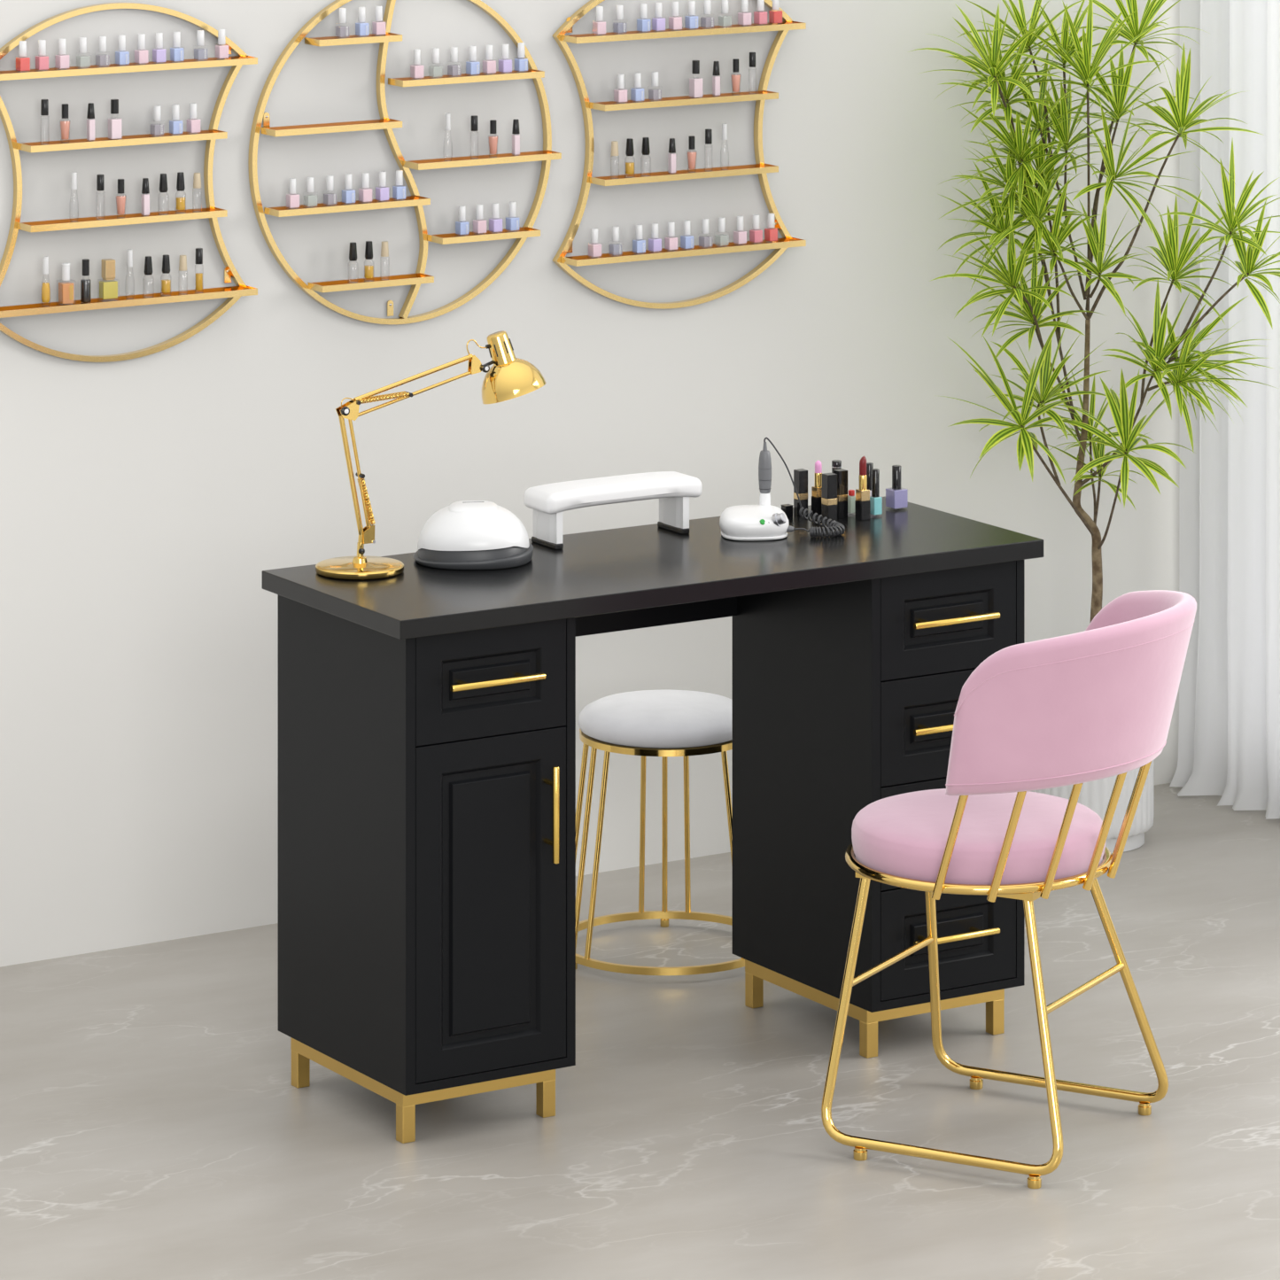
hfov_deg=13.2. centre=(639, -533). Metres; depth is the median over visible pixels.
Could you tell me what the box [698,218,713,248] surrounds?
bottle
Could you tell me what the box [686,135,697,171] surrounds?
bottle
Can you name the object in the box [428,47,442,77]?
bottle
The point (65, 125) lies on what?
bottle
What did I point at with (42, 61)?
bottle
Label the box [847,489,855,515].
bottle
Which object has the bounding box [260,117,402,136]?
shelf
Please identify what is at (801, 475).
lipstick
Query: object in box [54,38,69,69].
bottle
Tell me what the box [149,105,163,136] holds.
bottle
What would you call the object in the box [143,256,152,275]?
bottle
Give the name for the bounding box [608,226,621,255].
bottle
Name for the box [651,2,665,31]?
bottle
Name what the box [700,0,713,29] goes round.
bottle
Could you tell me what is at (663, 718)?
seat cushion
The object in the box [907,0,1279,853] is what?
potted plant
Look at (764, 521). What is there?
drill
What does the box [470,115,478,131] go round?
bottle
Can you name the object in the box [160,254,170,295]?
bottle
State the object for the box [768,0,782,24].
bottle
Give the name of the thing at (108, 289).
bottle
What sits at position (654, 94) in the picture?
bottle
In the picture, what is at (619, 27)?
bottle
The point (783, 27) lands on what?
shelf
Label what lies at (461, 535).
lamp
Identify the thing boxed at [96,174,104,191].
bottle
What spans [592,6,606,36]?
bottle
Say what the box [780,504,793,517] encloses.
jar
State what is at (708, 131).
bottle
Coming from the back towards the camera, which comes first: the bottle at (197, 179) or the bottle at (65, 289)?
the bottle at (197, 179)
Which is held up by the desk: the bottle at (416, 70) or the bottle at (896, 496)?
the bottle at (896, 496)
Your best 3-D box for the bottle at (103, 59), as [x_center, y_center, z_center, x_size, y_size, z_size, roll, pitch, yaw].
[-0.918,0.998,9.435,0.020,0.052,0.021,0,0,-30]
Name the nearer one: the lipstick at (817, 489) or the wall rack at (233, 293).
the lipstick at (817, 489)
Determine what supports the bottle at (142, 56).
on the wall rack at (233, 293)
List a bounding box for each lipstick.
[793,468,807,516]
[811,460,822,516]
[821,473,837,522]
[833,468,847,519]
[854,455,870,520]
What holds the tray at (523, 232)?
on the wall rack at (415, 200)
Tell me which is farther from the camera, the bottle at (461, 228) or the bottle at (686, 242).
the bottle at (686, 242)
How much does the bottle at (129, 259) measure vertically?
0.084 m
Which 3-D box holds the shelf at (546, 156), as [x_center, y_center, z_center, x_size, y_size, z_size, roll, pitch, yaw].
[-0.280,1.234,9.839,0.295,0.011,0.054,0,0,-32]
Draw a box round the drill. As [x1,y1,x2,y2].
[719,437,845,541]
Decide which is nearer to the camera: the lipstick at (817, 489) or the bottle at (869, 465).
the lipstick at (817, 489)
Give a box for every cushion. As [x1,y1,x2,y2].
[524,471,702,514]
[577,689,732,748]
[851,788,1106,884]
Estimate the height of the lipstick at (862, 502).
0.106 m
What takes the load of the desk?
on the floor
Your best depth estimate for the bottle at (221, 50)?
9.55 m
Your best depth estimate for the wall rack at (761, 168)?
10.04 m
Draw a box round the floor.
[0,783,1279,1279]
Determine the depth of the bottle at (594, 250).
9.95 m
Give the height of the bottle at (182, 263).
0.067 m
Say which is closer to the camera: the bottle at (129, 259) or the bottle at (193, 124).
the bottle at (129, 259)
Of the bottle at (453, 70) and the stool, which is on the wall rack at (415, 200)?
the bottle at (453, 70)
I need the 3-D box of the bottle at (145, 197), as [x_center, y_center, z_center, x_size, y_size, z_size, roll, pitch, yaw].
[-0.849,1.252,9.478,0.014,0.064,0.014,0,0,-32]
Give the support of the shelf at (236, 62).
attached to the wall rack at (233, 293)
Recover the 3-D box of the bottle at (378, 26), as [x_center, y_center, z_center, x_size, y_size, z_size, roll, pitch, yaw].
[-0.460,0.974,9.720,0.020,0.052,0.020,0,0,-29]
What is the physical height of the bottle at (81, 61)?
0.052 m
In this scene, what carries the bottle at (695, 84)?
on the wall rack at (761, 168)
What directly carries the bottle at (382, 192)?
on the wall rack at (415, 200)
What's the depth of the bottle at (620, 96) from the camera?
9.98 m
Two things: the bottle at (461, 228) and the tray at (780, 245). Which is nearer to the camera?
the bottle at (461, 228)
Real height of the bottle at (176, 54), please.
0.052 m
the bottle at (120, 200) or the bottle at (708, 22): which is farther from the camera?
the bottle at (708, 22)
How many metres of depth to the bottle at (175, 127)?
9.50 m
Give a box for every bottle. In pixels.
[15,40,30,71]
[35,39,49,71]
[40,99,48,116]
[40,256,50,302]
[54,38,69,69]
[58,262,73,303]
[60,103,70,140]
[70,171,78,201]
[76,37,89,69]
[80,258,91,302]
[86,102,94,140]
[95,36,109,66]
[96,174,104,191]
[99,258,117,299]
[108,99,121,139]
[115,34,129,64]
[115,178,125,215]
[125,249,132,275]
[133,33,149,65]
[141,178,149,215]
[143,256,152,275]
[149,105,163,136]
[152,32,165,62]
[159,173,167,192]
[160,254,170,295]
[169,104,182,134]
[170,31,183,62]
[175,171,185,209]
[178,255,186,293]
[186,102,200,132]
[193,30,207,60]
[193,172,201,211]
[195,248,202,290]
[214,29,228,60]
[286,178,299,208]
[303,177,317,208]
[323,175,336,204]
[335,7,349,38]
[341,173,356,204]
[349,241,358,281]
[355,7,368,37]
[358,172,372,201]
[364,240,374,280]
[372,5,385,36]
[375,170,388,201]
[380,240,388,256]
[392,170,405,199]
[410,49,423,78]
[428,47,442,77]
[442,113,452,151]
[447,46,461,76]
[455,205,468,234]
[465,46,480,76]
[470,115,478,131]
[473,204,486,234]
[482,44,496,73]
[488,119,498,155]
[488,202,502,232]
[498,43,511,72]
[505,201,519,232]
[512,119,519,155]
[514,42,527,71]
[588,228,601,258]
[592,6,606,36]
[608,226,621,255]
[610,140,618,155]
[612,4,626,34]
[613,73,627,102]
[625,138,635,177]
[630,72,643,100]
[632,224,645,253]
[636,3,650,32]
[641,137,650,155]
[648,71,661,100]
[648,223,661,251]
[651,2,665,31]
[664,221,677,250]
[667,138,675,174]
[668,1,682,31]
[680,220,693,248]
[685,0,698,30]
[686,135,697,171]
[689,60,702,97]
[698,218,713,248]
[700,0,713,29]
[705,128,712,144]
[712,61,720,95]
[714,217,728,247]
[718,0,731,28]
[720,123,729,166]
[730,58,741,94]
[733,216,746,245]
[737,0,751,26]
[749,52,755,67]
[749,214,762,244]
[753,0,767,25]
[764,213,777,241]
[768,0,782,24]
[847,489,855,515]
[866,462,873,496]
[869,468,881,517]
[885,465,907,510]
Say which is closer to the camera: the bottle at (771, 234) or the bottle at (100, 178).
the bottle at (100, 178)
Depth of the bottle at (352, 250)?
9.69 m
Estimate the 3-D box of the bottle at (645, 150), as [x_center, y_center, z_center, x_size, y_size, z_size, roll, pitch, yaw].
[0.010,1.249,10.012,0.019,0.070,0.019,0,0,-32]
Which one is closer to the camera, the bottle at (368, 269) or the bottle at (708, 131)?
the bottle at (368, 269)
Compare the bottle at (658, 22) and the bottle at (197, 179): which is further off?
the bottle at (658, 22)
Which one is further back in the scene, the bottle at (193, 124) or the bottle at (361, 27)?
the bottle at (361, 27)
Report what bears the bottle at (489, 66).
on the wall rack at (415, 200)
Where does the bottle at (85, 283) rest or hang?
on the wall rack at (233, 293)
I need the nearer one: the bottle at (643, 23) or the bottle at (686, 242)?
the bottle at (643, 23)
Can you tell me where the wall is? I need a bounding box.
[0,0,1179,966]
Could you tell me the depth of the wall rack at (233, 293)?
9.46 m
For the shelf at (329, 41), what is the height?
0.011 m
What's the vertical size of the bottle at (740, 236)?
0.052 m
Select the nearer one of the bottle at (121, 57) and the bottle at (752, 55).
the bottle at (121, 57)
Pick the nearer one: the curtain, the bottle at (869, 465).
the bottle at (869, 465)
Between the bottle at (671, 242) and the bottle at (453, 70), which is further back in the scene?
the bottle at (671, 242)
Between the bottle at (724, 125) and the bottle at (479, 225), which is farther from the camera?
the bottle at (724, 125)
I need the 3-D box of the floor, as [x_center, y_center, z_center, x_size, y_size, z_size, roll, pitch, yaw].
[-0.790,2.579,5.816,8.620,0.060,6.584,0,0,-32]
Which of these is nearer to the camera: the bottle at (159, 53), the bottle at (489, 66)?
the bottle at (159, 53)
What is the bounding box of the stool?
[575,689,744,975]
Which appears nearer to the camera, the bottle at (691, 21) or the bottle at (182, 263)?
the bottle at (182, 263)
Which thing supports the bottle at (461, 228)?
on the wall rack at (415, 200)
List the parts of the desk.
leg, leg, frame, drawer, door, handle, leg, handle, panel, leg, leg, frame, drawer, drawer, handle, drawer, drawer, handle, handle, leg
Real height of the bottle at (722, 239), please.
0.052 m
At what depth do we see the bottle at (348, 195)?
9.68 m
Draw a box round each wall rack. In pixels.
[0,2,257,362]
[248,0,561,324]
[552,0,806,309]
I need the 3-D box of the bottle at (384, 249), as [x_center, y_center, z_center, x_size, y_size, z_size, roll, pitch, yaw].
[-0.449,1.397,9.726,0.016,0.067,0.016,0,0,-31]
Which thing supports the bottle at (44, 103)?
on the wall rack at (233, 293)
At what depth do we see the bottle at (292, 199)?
9.62 m
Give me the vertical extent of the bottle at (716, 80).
0.064 m
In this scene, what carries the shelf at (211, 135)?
attached to the wall rack at (233, 293)
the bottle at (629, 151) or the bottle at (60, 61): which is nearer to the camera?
the bottle at (60, 61)
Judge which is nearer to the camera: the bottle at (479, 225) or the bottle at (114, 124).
the bottle at (114, 124)
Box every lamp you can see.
[315,330,546,580]
[413,500,533,570]
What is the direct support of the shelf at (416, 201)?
attached to the wall rack at (415, 200)
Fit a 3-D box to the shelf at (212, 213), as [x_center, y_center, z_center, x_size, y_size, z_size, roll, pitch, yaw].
[-0.886,1.288,9.463,0.374,0.011,0.054,0,0,-32]
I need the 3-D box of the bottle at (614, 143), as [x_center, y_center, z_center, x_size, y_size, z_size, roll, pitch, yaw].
[-0.046,1.251,9.977,0.016,0.067,0.016,0,0,-31]
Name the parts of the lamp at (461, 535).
control panel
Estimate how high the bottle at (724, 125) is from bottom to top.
0.084 m
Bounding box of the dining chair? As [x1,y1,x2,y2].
[821,589,1196,1188]
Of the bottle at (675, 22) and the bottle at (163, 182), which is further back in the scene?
the bottle at (675, 22)
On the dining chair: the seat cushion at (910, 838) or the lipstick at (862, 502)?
the seat cushion at (910, 838)
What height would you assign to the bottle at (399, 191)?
0.052 m
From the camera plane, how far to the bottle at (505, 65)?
9.85 m
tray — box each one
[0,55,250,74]
[0,285,253,310]
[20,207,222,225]
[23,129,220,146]
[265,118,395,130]
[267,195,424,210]
[310,273,428,286]
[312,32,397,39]
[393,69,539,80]
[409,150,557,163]
[431,227,535,238]
[565,237,799,260]
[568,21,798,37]
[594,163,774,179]
[596,90,773,104]
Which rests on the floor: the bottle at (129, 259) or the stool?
the stool
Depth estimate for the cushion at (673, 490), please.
8.95 m
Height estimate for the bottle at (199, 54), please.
0.052 m
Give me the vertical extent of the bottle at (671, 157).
0.064 m
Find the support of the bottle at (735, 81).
on the wall rack at (761, 168)
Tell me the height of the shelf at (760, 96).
0.011 m
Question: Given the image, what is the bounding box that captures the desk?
[261,496,1043,1143]
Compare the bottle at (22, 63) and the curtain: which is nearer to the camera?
the bottle at (22, 63)
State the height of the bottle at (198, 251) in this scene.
0.076 m
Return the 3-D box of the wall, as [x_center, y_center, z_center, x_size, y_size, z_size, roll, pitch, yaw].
[-2.501,1.149,8.570,8.620,2.800,0.100,0,0,-32]
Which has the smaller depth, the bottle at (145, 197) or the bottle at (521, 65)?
the bottle at (145, 197)
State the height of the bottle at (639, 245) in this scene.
0.052 m
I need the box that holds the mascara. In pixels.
[831,459,841,473]
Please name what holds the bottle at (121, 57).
on the wall rack at (233, 293)
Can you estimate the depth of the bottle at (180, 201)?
9.51 m
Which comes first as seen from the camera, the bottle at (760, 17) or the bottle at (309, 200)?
the bottle at (309, 200)
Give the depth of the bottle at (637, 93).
10.00 m
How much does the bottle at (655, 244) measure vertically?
0.052 m
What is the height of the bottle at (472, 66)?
0.052 m
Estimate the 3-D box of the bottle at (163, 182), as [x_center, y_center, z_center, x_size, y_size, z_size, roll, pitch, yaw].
[-0.820,1.249,9.496,0.019,0.070,0.019,0,0,-33]
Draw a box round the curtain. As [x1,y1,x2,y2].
[1169,0,1279,819]
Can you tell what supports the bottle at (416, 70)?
on the wall rack at (415, 200)
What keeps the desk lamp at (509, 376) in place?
on the desk
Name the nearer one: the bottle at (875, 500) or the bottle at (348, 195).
the bottle at (875, 500)
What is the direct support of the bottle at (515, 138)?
on the wall rack at (415, 200)
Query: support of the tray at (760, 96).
on the wall rack at (761, 168)
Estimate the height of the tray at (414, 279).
0.009 m
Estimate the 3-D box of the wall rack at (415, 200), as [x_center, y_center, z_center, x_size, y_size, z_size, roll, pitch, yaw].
[-0.407,1.214,9.770,0.608,0.608,0.069,0,0,-32]
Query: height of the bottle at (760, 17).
0.052 m
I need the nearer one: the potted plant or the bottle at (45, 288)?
the bottle at (45, 288)
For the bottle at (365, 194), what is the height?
0.052 m
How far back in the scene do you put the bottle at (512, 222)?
9.86 m
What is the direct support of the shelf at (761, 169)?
attached to the wall rack at (761, 168)
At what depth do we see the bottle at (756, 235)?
10.13 m
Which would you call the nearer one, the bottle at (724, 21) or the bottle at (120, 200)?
the bottle at (120, 200)
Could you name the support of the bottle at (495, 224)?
on the wall rack at (415, 200)
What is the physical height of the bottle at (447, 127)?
0.084 m
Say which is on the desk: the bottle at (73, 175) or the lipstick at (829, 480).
the lipstick at (829, 480)
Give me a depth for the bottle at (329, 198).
9.66 m
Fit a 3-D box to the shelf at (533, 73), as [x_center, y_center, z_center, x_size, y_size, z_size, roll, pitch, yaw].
[-0.308,1.085,9.822,0.291,0.011,0.054,0,0,-32]
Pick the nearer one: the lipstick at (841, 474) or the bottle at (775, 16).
the lipstick at (841, 474)
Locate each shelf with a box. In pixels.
[0,54,257,80]
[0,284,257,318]
[16,128,227,152]
[16,206,227,232]
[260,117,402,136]
[263,194,430,217]
[304,31,402,46]
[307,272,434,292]
[387,68,544,86]
[403,149,561,170]
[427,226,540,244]
[561,20,806,43]
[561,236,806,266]
[589,89,778,111]
[589,162,778,186]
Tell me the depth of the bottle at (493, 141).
9.84 m
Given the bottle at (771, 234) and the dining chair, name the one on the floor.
the dining chair
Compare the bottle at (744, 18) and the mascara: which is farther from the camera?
the bottle at (744, 18)

